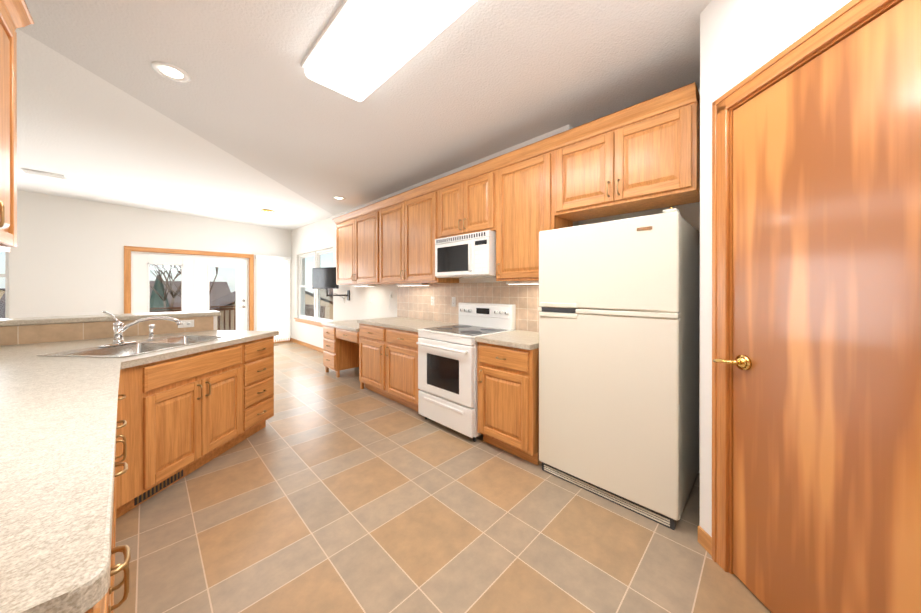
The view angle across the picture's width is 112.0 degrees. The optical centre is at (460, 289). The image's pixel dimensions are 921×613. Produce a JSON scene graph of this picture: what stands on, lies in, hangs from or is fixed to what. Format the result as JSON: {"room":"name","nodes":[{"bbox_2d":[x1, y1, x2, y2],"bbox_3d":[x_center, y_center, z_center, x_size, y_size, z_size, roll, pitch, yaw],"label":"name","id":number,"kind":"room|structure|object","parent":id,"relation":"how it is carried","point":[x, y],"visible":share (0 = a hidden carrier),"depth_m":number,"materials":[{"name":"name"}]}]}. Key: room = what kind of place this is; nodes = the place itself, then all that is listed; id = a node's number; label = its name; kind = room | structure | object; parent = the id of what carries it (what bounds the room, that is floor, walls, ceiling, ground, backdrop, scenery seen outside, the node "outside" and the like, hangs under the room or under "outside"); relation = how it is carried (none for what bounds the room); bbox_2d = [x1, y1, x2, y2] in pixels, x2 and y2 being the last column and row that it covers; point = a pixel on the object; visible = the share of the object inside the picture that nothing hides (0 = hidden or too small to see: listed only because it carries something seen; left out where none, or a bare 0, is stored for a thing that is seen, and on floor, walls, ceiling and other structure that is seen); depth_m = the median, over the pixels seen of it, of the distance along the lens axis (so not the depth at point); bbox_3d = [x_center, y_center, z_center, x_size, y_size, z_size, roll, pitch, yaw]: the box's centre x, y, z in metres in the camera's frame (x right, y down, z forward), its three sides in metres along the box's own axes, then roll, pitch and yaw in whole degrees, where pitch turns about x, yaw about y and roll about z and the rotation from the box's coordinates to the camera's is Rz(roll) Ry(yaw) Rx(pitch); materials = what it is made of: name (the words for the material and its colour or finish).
{"room":"kitchen","nodes":[
{"label":"kitchen","id":0,"kind":"room"},
{"bbox_2d":[9,190,290,338],"bbox_3d":[-6.594,-0.244,5.790,0.200,3.120,6.655,0,0,45],"label":"wall","id":1,"kind":"structure","parent":0,"point":[66,256],"depth_m":5.63,"materials":[{"name":"white paint"}]},
{"bbox_2d":[0,252,8,317],"bbox_3d":[-7.841,-0.107,4.523,0.070,1.350,1.500,0,0,45],"label":"window","id":2,"kind":"structure","parent":1,"relation":"in","point":[6,289],"depth_m":5.01,"materials":[{"name":"white"}]},
{"bbox_2d":[124,246,253,330],"bbox_3d":[-5.639,0.241,6.628,0.058,2.148,2.086,0,0,45],"label":"door frame","id":3,"kind":"structure","parent":1,"relation":"attached to","point":[127,278],"depth_m":6.40,"materials":[{"name":"brown wood"}]},
{"bbox_2d":[131,251,248,330],"bbox_3d":[-5.689,0.286,6.678,0.158,2.057,1.904,0,0,45],"label":"french door","id":4,"kind":"structure","parent":1,"relation":"in","point":[194,279],"depth_m":6.63,"materials":[{"name":"glass"},{"name":"white painted wood"},{"name":"oak"}]},
{"bbox_2d":[255,255,290,341],"bbox_3d":[-4.562,0.228,7.605,0.095,2.100,0.757,0,0,45],"label":"vertical blinds","id":5,"kind":"object","parent":1,"relation":"attached to","point":[260,264],"visible":0.81,"depth_m":7.59,"materials":[{"name":"white plastic"}]},
{"bbox_2d":[274,338,290,342],"bbox_3d":[-4.607,1.271,7.649,0.012,0.085,0.790,0,0,45],"label":"baseboard","id":6,"kind":"structure","parent":1,"relation":"attached to","point":[279,341],"depth_m":7.78,"materials":[{"name":"brown wood"}]},
{"bbox_2d":[15,0,711,229],"bbox_3d":[-3.064,-1.623,2.396,9.990,0.349,6.800,0,0,45],"label":"ceiling","id":7,"kind":"structure","parent":0,"point":[248,122],"depth_m":2.33,"materials":[{"name":"white paint"}]},
{"bbox_2d":[22,169,66,178],"bbox_3d":[-5.559,-1.545,4.161,0.170,0.016,0.340,0,0,45],"label":"ceiling vent","id":8,"kind":"object","parent":7,"relation":"in","point":[44,174],"visible":1,"depth_m":4.14,"materials":[{"name":"white metal"}]},
{"bbox_2d":[151,61,190,82],"bbox_3d":[-1.921,-1.443,2.066,0.195,0.010,0.195,0,0,0],"label":"recessed light","id":9,"kind":"object","parent":7,"relation":"in","point":[170,71],"depth_m":2.06,"materials":[{"name":"white glass"}]},
{"bbox_2d":[261,209,274,218],"bbox_3d":[-3.630,-1.414,5.869,0.226,0.160,0.226,0,0,45],"label":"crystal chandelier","id":10,"kind":"object","parent":7,"relation":"hanging from","point":[266,213],"visible":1,"depth_m":5.83,"materials":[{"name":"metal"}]},
{"bbox_2d":[332,196,344,199],"bbox_3d":[-1.921,-1.447,4.909,0.195,0.010,0.195,0,0,0],"label":"recessed light","id":11,"kind":"object","parent":7,"relation":"in","point":[334,197],"depth_m":4.91,"materials":[{"name":"white glass"}]},
{"bbox_2d":[301,0,476,101],"bbox_3d":[-0.409,-1.397,1.674,1.300,0.102,0.420,0,0,45],"label":"fluorescent ceiling light","id":12,"kind":"object","parent":7,"relation":"attached to","point":[360,50],"visible":0.98,"depth_m":1.69,"materials":[{"name":"white translucent acrylic plastic"}]},
{"bbox_2d":[114,341,771,612],"bbox_3d":[-3.064,1.371,2.400,9.990,0.100,6.800,0,0,45],"label":"floor","id":13,"kind":"structure","parent":0,"point":[322,491],"depth_m":1.69,"materials":[{"name":"tile"}]},
{"bbox_2d":[5,316,216,345],"bbox_3d":[-3.094,0.791,2.518,0.120,1.060,1.767,0,0,45],"label":"wall","id":14,"kind":"structure","parent":13,"relation":"on","point":[214,322],"depth_m":3.08,"materials":[{"name":"white paint"}]},
{"bbox_2d":[0,316,212,345],"bbox_3d":[-3.016,0.331,2.504,0.008,0.138,1.617,0,0,45],"label":"tile","id":15,"kind":"structure","parent":14,"relation":"attached to","point":[25,334],"depth_m":2.49,"materials":[{"name":"beige tile"}]},
{"bbox_2d":[178,320,193,327],"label":"outlet","id":16,"kind":"object","parent":15,"relation":"attached to","point":[186,323],"depth_m":2.93,"materials":[{"name":"white plastic"}]},
{"bbox_2d":[0,310,220,325],"bbox_3d":[-2.699,0.241,2.000,1.830,0.040,2.007,0,0,45],"label":"cap","id":17,"kind":"object","parent":14,"relation":"on","point":[57,319],"visible":1,"depth_m":2.57,"materials":[{"name":"laminate"}]},
{"bbox_2d":[116,365,139,518],"bbox_3d":[-2.046,0.883,1.189,3.239,0.879,1.110,0,0,45],"label":"base cabinet","id":18,"kind":"object","parent":13,"relation":"on","point":[130,480],"depth_m":1.80,"materials":[{"name":"brown wood"}]},
{"bbox_2d":[0,330,278,612],"bbox_3d":[-1.710,0.422,1.524,3.244,0.040,2.060,0,0,45],"label":"countertop","id":19,"kind":"structure","parent":18,"relation":"on","point":[58,421],"depth_m":0.71,"materials":[{"name":"laminate"}]},
{"bbox_2d":[37,335,235,357],"bbox_3d":[-2.243,0.491,2.274,0.570,0.190,0.840,0,0,5],"label":"sink","id":20,"kind":"object","parent":19,"relation":"in","point":[139,347],"visible":0.25,"depth_m":2.29,"materials":[{"name":"silver metal"}]},
{"bbox_2d":[98,311,180,346],"bbox_3d":[-2.400,0.272,2.345,0.246,0.247,0.428,0,0,45],"label":"faucet","id":21,"kind":"object","parent":19,"relation":"on","point":[119,330],"visible":1,"depth_m":2.24,"materials":[{"name":"silver metal"}]},
{"bbox_2d":[143,344,256,397],"bbox_3d":[-1.868,0.541,2.232,0.485,0.151,0.577,0,0,45],"label":"drawer front","id":22,"kind":"object","parent":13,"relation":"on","point":[161,375],"depth_m":2.23,"materials":[{"name":"brown wood"}]},
{"bbox_2d":[140,336,273,503],"bbox_3d":[-2.009,0.881,2.572,1.345,0.879,0.908,0,0,45],"label":"base cabinet","id":23,"kind":"object","parent":13,"relation":"on","point":[204,459],"depth_m":2.30,"materials":[{"name":"brown wood"}]},
{"bbox_2d":[237,382,273,409],"bbox_3d":[-1.819,0.920,2.814,0.240,0.169,0.283,0,0,45],"label":"drawer","id":24,"kind":"object","parent":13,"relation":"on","point":[252,394],"depth_m":2.76,"materials":[{"name":"brown wood"}]},
{"bbox_2d":[237,402,273,434],"bbox_3d":[-1.819,1.167,2.814,0.240,0.284,0.283,0,0,45],"label":"drawer","id":25,"kind":"object","parent":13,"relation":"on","point":[258,414],"depth_m":2.72,"materials":[{"name":"brown wood"}]},
{"bbox_2d":[237,358,273,385],"bbox_3d":[-1.819,0.725,2.814,0.240,0.180,0.283,0,0,45],"label":"drawer","id":26,"kind":"object","parent":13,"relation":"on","point":[264,369],"depth_m":2.82,"materials":[{"name":"brown wood"}]},
{"bbox_2d":[245,338,273,361],"bbox_3d":[-1.819,0.540,2.813,0.240,0.151,0.283,0,0,45],"label":"drawer","id":27,"kind":"object","parent":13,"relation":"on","point":[264,348],"depth_m":2.85,"materials":[{"name":"brown wood"}]},
{"bbox_2d":[323,325,354,376],"bbox_3d":[-1.817,0.938,5.018,0.460,0.760,0.628,0,0,45],"label":"base cabinet","id":28,"kind":"object","parent":13,"relation":"on","point":[337,356],"depth_m":4.75,"materials":[{"name":"brown wood"}]},
{"bbox_2d":[335,327,358,346],"bbox_3d":[-1.397,0.638,4.602,0.720,0.160,0.628,0,0,45],"label":"drawer","id":29,"kind":"object","parent":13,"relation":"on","point":[344,336],"depth_m":4.41,"materials":[{"name":"brown wood"}]},
{"bbox_2d":[355,323,382,395],"bbox_3d":[-0.905,0.879,4.116,0.665,0.880,0.628,0,0,45],"label":"base cabinet","id":30,"kind":"object","parent":13,"relation":"on","point":[369,353],"depth_m":3.91,"materials":[{"name":"brown wood"}]},
{"bbox_2d":[383,327,419,410],"bbox_3d":[-0.432,0.880,3.648,0.665,0.880,0.628,0,0,45],"label":"base cabinet","id":31,"kind":"object","parent":13,"relation":"on","point":[384,360],"depth_m":3.44,"materials":[{"name":"brown wood"}]},
{"bbox_2d":[416,302,515,441],"bbox_3d":[0.037,0.733,3.102,0.746,1.175,0.717,0,0,45],"label":"range","id":32,"kind":"object","parent":13,"relation":"on","point":[447,375],"visible":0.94,"depth_m":2.91,"materials":[{"name":"white metal"}]},
{"bbox_2d":[477,342,541,464],"bbox_3d":[0.543,0.881,2.682,0.540,0.880,0.628,0,0,45],"label":"base cabinet","id":33,"kind":"object","parent":13,"relation":"on","point":[507,377],"depth_m":2.41,"materials":[{"name":"brown wood"}]},
{"bbox_2d":[321,317,538,349],"bbox_3d":[-0.632,0.479,3.839,3.840,0.160,0.639,0,0,45],"label":"countertop","id":34,"kind":"structure","parent":33,"relation":"on","point":[525,340],"depth_m":3.38,"materials":[{"name":"stone"}]},
{"bbox_2d":[538,207,698,529],"bbox_3d":[1.134,0.429,2.243,0.853,1.784,0.774,0,0,45],"label":"refrigerator","id":35,"kind":"object","parent":13,"relation":"on","point":[618,308],"visible":1,"depth_m":1.90,"materials":[{"name":"beige metal"}]},
{"bbox_2d":[291,88,699,472],"bbox_3d":[-0.991,-0.242,4.493,9.990,3.120,0.905,0,0,45],"label":"wall","id":36,"kind":"structure","parent":0,"point":[318,236],"depth_m":5.43,"materials":[{"name":"white paint"}]},
{"bbox_2d":[291,338,323,352],"bbox_3d":[-3.056,1.272,6.680,3.580,0.085,0.015,0,0,45],"label":"baseboard","id":37,"kind":"structure","parent":36,"relation":"attached to","point":[293,340],"depth_m":7.07,"materials":[{"name":"brown wood"}]},
{"bbox_2d":[294,318,323,326],"bbox_3d":[-3.280,0.737,6.922,2.260,0.084,0.105,0,0,45],"label":"window sill","id":38,"kind":"structure","parent":36,"relation":"attached to","point":[309,322],"depth_m":7.01,"materials":[{"name":"wood"}]},
{"bbox_2d":[299,248,332,321],"bbox_3d":[-3.226,-0.081,6.976,2.140,1.550,0.090,0,0,45],"label":"double-hung window","id":39,"kind":"structure","parent":36,"relation":"in","point":[317,264],"depth_m":6.95,"materials":[{"name":"white"}]},
{"bbox_2d":[312,267,349,299],"bbox_3d":[-2.383,-0.108,5.712,0.614,0.598,0.440,0,0,45],"label":"wall lamp","id":40,"kind":"object","parent":36,"relation":"attached to","point":[324,278],"visible":0.96,"depth_m":5.64,"materials":[{"name":"grey"}]},
{"bbox_2d":[336,212,351,284],"bbox_3d":[-1.727,-0.642,5.125,0.752,1.118,0.350,0,0,45],"label":"upper cabinet","id":41,"kind":"object","parent":36,"relation":"attached to","point":[344,223],"depth_m":5.03,"materials":[{"name":"brown wood"}]},
{"bbox_2d":[352,284,375,286],"bbox_3d":[-1.521,-0.067,4.888,0.500,0.030,0.140,0,0,45],"label":"under-cabinet light","id":42,"kind":"object","parent":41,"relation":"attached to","point":[364,285],"depth_m":4.77,"materials":[{"name":"white plastic"}]},
{"bbox_2d":[352,203,375,284],"bbox_3d":[-1.277,-0.641,4.680,0.751,1.118,0.350,0,0,45],"label":"upper cabinet","id":43,"kind":"object","parent":36,"relation":"attached to","point":[364,219],"depth_m":4.57,"materials":[{"name":"brown wood"}]},
{"bbox_2d":[389,291,392,308],"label":"outlet","id":44,"kind":"object","parent":36,"relation":"attached to","point":[391,292],"depth_m":4.67,"materials":[{"name":"white plastic"}]},
{"bbox_2d":[376,182,458,284],"bbox_3d":[-0.575,-0.640,3.985,1.225,1.118,0.350,0,0,45],"label":"upper cabinet","id":45,"kind":"object","parent":36,"relation":"attached to","point":[406,222],"depth_m":3.82,"materials":[{"name":"brown wood"}]},
{"bbox_2d":[396,283,429,285],"bbox_3d":[-0.615,-0.065,3.991,0.550,0.030,0.140,0,0,45],"label":"under-cabinet light","id":46,"kind":"object","parent":45,"relation":"attached to","point":[409,284],"depth_m":3.84,"materials":[{"name":"white plastic"}]},
{"bbox_2d":[436,158,495,238],"bbox_3d":[0.148,-0.877,3.269,0.810,0.643,0.350,0,0,45],"label":"upper cabinet","id":47,"kind":"object","parent":36,"relation":"attached to","point":[465,199],"depth_m":3.11,"materials":[{"name":"brown wood"}]},
{"bbox_2d":[435,230,495,277],"bbox_3d":[0.115,-0.340,3.235,0.760,0.416,0.426,0,0,45],"label":"microwave","id":48,"kind":"object","parent":47,"relation":"attached to","point":[471,255],"visible":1,"depth_m":3.05,"materials":[{"name":"white plastic"}]},
{"bbox_2d":[397,282,538,331],"bbox_3d":[0.009,0.160,3.649,2.640,0.478,0.008,0,0,45],"label":"tile backsplash","id":49,"kind":"structure","parent":36,"relation":"attached to","point":[413,302],"depth_m":3.63,"materials":[{"name":"beige tile"}]},
{"bbox_2d":[431,296,434,304],"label":"outlet","id":50,"kind":"object","parent":49,"relation":"attached to","point":[432,298],"depth_m":4.00,"materials":[{"name":"white plastic"}]},
{"bbox_2d":[452,297,455,306],"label":"outlet","id":51,"kind":"object","parent":49,"relation":"attached to","point":[453,298],"depth_m":3.72,"materials":[{"name":"white plastic"}]},
{"bbox_2d":[492,138,572,280],"bbox_3d":[0.644,-0.638,2.778,0.585,1.118,0.350,0,0,45],"label":"upper cabinet","id":52,"kind":"object","parent":36,"relation":"attached to","point":[524,175],"depth_m":2.64,"materials":[{"name":"brown wood"}]},
{"bbox_2d":[506,281,538,284],"bbox_3d":[0.629,-0.063,2.760,0.450,0.030,0.140,0,0,45],"label":"under-cabinet light","id":53,"kind":"object","parent":52,"relation":"attached to","point":[507,282],"depth_m":2.76,"materials":[{"name":"white plastic"}]},
{"bbox_2d":[552,82,699,221],"bbox_3d":[1.174,-0.893,2.254,0.905,0.608,0.350,0,0,45],"label":"upper cabinet","id":54,"kind":"object","parent":36,"relation":"attached to","point":[642,156],"depth_m":2.07,"materials":[{"name":"brown wood"}]},
{"bbox_2d":[700,0,850,536],"bbox_3d":[1.321,-0.236,0.709,0.120,3.120,1.847,0,0,0],"label":"wall","id":55,"kind":"structure","parent":0,"point":[741,40],"depth_m":1.53,"materials":[{"name":"white paint"}]},
{"bbox_2d":[712,0,903,573],"bbox_3d":[1.308,0.203,1.111,0.143,2.240,0.833,0,0,0],"label":"door frame","id":56,"kind":"structure","parent":55,"relation":"attached to","point":[845,21],"depth_m":1.45,"materials":[{"name":"brown wood"}]},
{"bbox_2d":[713,0,920,612],"bbox_3d":[1.250,0.242,1.130,0.561,2.138,0.508,0,0,45],"label":"pantry door","id":57,"kind":"structure","parent":55,"relation":"in","point":[825,362],"depth_m":1.06,"materials":[{"name":"brown wood"}]},
{"bbox_3d":[-1.989,-0.233,-1.093,3.550,3.120,2.950,0,0,45],"label":"wall","id":58,"kind":"structure","parent":0,"visible":0},
{"bbox_2d":[0,0,23,251],"bbox_3d":[-1.686,-0.671,0.906,0.847,1.028,0.319,0,0,45],"label":"upper cabinet","id":59,"kind":"object","parent":58,"relation":"attached to","point":[15,15],"depth_m":1.23,"materials":[{"name":"brown wood"}]},
{"bbox_3d":[-49.659,4.524,49.087,180.000,5.850,180.000,0,0,45],"label":"yard","id":60,"kind":"structure","parent":0,"visible":0},
{"bbox_2d":[0,288,4,317],"bbox_3d":[-24.725,3.305,13.150,9.800,7.000,10.800,0,0,45],"label":"neighbouring house","id":61,"kind":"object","parent":60,"relation":"on","point":[2,295],"depth_m":20.81,"materials":[{"name":"beige"}]},
{"bbox_2d":[149,264,217,310],"bbox_3d":[-10.733,1.760,16.724,15.718,10.078,25.824,0,0,45],"label":"trees","id":62,"kind":"object","parent":60,"relation":"on","point":[159,287],"depth_m":17.58,"materials":[{"name":"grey plant"}]},
{"bbox_2d":[150,304,325,329],"bbox_3d":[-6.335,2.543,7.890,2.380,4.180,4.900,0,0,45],"label":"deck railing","id":63,"kind":"object","parent":60,"relation":"on","point":[310,310],"depth_m":8.91,"materials":[{"name":"brown wood"}]},
{"bbox_2d":[150,281,332,329],"bbox_3d":[-23.387,2.982,28.006,16.800,7.600,20.800,0,0,45],"label":"neighbouring house","id":64,"kind":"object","parent":60,"relation":"on","point":[222,297],"depth_m":27.92,"materials":[{"name":"beige"}]}
]}

